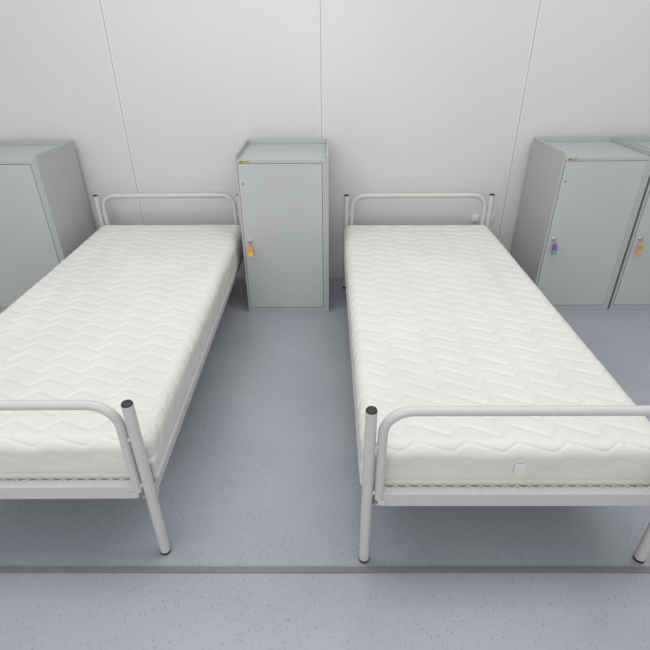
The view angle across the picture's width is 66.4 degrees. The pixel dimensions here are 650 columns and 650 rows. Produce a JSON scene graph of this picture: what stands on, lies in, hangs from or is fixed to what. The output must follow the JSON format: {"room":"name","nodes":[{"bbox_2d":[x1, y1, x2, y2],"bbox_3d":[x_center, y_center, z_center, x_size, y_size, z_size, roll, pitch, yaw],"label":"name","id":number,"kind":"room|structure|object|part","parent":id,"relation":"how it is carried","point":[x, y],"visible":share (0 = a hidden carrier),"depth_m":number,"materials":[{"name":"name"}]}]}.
{"room":"dormitory room","nodes":[
{"label":"dormitory room","id":0,"kind":"room"},
{"bbox_2d":[0,277,649,649],"bbox_3d":[0.013,1.052,1.223,6.400,0.050,5.450,0,30,0],"label":"floor","id":1,"kind":"structure","parent":0,"point":[262,469],"depth_m":1.69,"materials":[{"name":"plastic"}]},
{"bbox_2d":[0,140,95,310],"bbox_3d":[-1.796,-0.608,3.095,0.490,0.951,0.479,0,30,0],"label":"base cabinet","id":2,"kind":"object","parent":1,"relation":"on","point":[45,213],"visible":0.64,"depth_m":2.92,"materials":[{"name":"silver metal"}]},
{"bbox_3d":[-1.808,-0.491,2.905,0.440,0.868,0.014,0,30,0],"label":"door","id":3,"kind":"part","parent":2,"relation":"part of","materials":[{"name":"grey metal"}]},
{"bbox_2d":[0,193,246,554],"bbox_3d":[-0.991,-0.030,2.399,0.940,0.645,2.085,0,30,0],"label":"bed","id":4,"kind":"object","parent":1,"relation":"on","point":[135,456],"visible":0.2,"depth_m":1.52,"materials":[{"name":"white metal"}]},
{"bbox_3d":[-0.992,0.358,1.439,0.905,0.348,0.028,0,30,0],"label":"footboard","id":5,"kind":"part","parent":4,"relation":"part of","materials":[{"name":"white metal"}]},
{"bbox_3d":[-1.444,-0.543,3.286,0.033,0.622,0.033,0,30,0],"label":"leg","id":6,"kind":"part","parent":4,"relation":"part of","materials":[{"name":"white metal"}]},
{"bbox_2d":[0,225,242,479],"bbox_3d":[-0.979,-0.083,2.369,0.922,0.171,1.991,0,30,0],"label":"mattress","id":7,"kind":"object","parent":4,"relation":"on","point":[133,312],"visible":0.95,"depth_m":1.96,"materials":[{"name":"fabric"}]},
{"bbox_3d":[-0.538,0.485,1.514,0.033,0.622,0.033,0,30,0],"label":"leg","id":8,"kind":"part","parent":4,"relation":"part of","materials":[{"name":"grey metal"}]},
{"bbox_3d":[-0.993,-0.676,3.209,0.905,0.348,0.028,0,30,0],"label":"headboard","id":9,"kind":"part","parent":4,"relation":"part of","materials":[{"name":"white metal"}]},
{"bbox_3d":[-0.553,0.024,2.431,0.048,0.058,2.028,0,30,0],"label":"rail","id":10,"kind":"part","parent":4,"relation":"part of","materials":[{"name":"white metal"}]},
{"bbox_3d":[-0.539,-0.549,3.284,0.033,0.622,0.033,0,30,0],"label":"leg","id":11,"kind":"part","parent":4,"relation":"part of","materials":[{"name":"white metal"}]},
{"bbox_2d":[234,139,328,311],"bbox_3d":[-0.228,-0.606,3.070,0.502,0.951,0.479,0,30,0],"label":"base cabinet","id":12,"kind":"object","parent":1,"relation":"on","point":[283,184],"visible":1,"depth_m":2.85,"materials":[{"name":"silver metal"}]},
{"bbox_2d":[248,241,253,256],"bbox_3d":[-0.430,-0.442,2.880,0.031,0.093,0.024,0,30,0],"label":"tag","id":13,"kind":"object","parent":12,"relation":"hanging from","point":[250,249],"visible":1,"depth_m":2.88,"materials":[{"name":"orange plastic"}]},
{"bbox_2d":[0,567,649,572],"bbox_3d":[0.015,0.794,1.611,6.400,0.004,0.020,0,30,0],"label":"trim","id":14,"kind":"structure","parent":1,"relation":"on","point":[2,569],"depth_m":1.61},
{"bbox_2d":[343,193,649,562],"bbox_3d":[0.584,-0.022,2.364,0.940,0.645,2.085,0,30,0],"label":"bed","id":15,"kind":"object","parent":1,"relation":"on","point":[381,495],"visible":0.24,"depth_m":1.48,"materials":[{"name":"white metal"}]},
{"bbox_3d":[0.136,-0.536,3.253,0.033,0.622,0.033,0,30,0],"label":"leg","id":16,"kind":"part","parent":15,"relation":"part of","materials":[{"name":"white metal"}]},
{"bbox_3d":[0.126,0.498,1.483,0.033,0.622,0.033,0,30,0],"label":"leg","id":17,"kind":"part","parent":15,"relation":"part of","materials":[{"name":"grey metal"}]},
{"bbox_3d":[0.147,0.036,2.400,0.048,0.058,2.028,0,30,0],"label":"rail","id":18,"kind":"part","parent":15,"relation":"part of","materials":[{"name":"grey metal"}]},
{"bbox_3d":[0.588,-0.668,3.174,0.905,0.348,0.028,0,30,0],"label":"headboard","id":19,"kind":"part","parent":15,"relation":"part of","materials":[{"name":"white metal"}]},
{"bbox_3d":[1.041,-0.540,3.246,0.033,0.622,0.033,0,30,0],"label":"leg","id":20,"kind":"part","parent":15,"relation":"part of","materials":[{"name":"white metal"}]},
{"bbox_2d":[343,225,649,486],"bbox_3d":[0.570,-0.074,2.333,0.923,0.171,1.993,0,30,0],"label":"mattress","id":21,"kind":"object","parent":15,"relation":"on","point":[439,315],"visible":0.98,"depth_m":1.78,"materials":[{"name":"fabric"}]},
{"bbox_3d":[0.578,0.367,1.404,0.905,0.348,0.028,0,30,0],"label":"footboard","id":22,"kind":"part","parent":15,"relation":"part of","materials":[{"name":"grey metal"}]},
{"bbox_3d":[1.031,0.495,1.476,0.033,0.622,0.033,0,30,0],"label":"leg","id":23,"kind":"part","parent":15,"relation":"part of","materials":[{"name":"grey metal"}]},
{"bbox_2d":[511,136,649,309],"bbox_3d":[1.522,-0.620,3.070,0.485,0.951,0.479,0,30,0],"label":"base cabinet","id":24,"kind":"object","parent":1,"relation":"on","point":[585,194],"visible":0.9,"depth_m":2.88,"materials":[{"name":"silver metal"}]},
{"bbox_2d":[551,239,556,254],"bbox_3d":[1.330,-0.456,2.879,0.033,0.093,0.024,0,30,0],"label":"tag","id":25,"kind":"object","parent":24,"relation":"hanging from","point":[554,247],"visible":1,"depth_m":2.88,"materials":[{"name":"purple plastic"}]},
{"bbox_3d":[1.510,-0.502,2.880,0.435,0.868,0.014,0,30,0],"label":"door","id":26,"kind":"part","parent":24,"relation":"part of","materials":[{"name":"grey metal"}]},
{"bbox_2d":[608,136,649,309],"bbox_3d":[2.022,-0.621,3.066,0.485,0.951,0.479,0,30,0],"label":"base cabinet","id":27,"kind":"object","parent":1,"relation":"on","point":[631,291],"visible":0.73,"depth_m":2.98,"materials":[{"name":"silver metal"}]},
{"bbox_3d":[2.010,-0.504,2.876,0.435,0.868,0.014,0,30,0],"label":"door","id":28,"kind":"part","parent":27,"relation":"part of","materials":[{"name":"grey metal"}]},
{"bbox_2d":[636,239,643,253],"bbox_3d":[1.824,-0.458,2.875,0.028,0.092,0.024,-2,30,1],"label":"tag","id":29,"kind":"object","parent":27,"relation":"hanging from","point":[640,247],"visible":1,"depth_m":2.87,"materials":[{"name":"orange plastic"}]},
{"bbox_2d":[0,0,649,276],"bbox_3d":[0.016,-1.611,2.857,6.400,2.900,0.061,0,30,0],"label":"wall","id":30,"kind":"structure","parent":0,"point":[150,96],"depth_m":2.96,"materials":[{"name":"white paint"}]},
{"bbox_2d":[471,215,478,221],"bbox_3d":[1.008,-0.714,3.333,0.048,0.040,0.016,0,30,0],"label":"wall socket","id":31,"kind":"object","parent":30,"relation":"attached to","point":[475,218],"visible":1,"depth_m":3.33,"materials":[{"name":"white plastic"}]}
]}

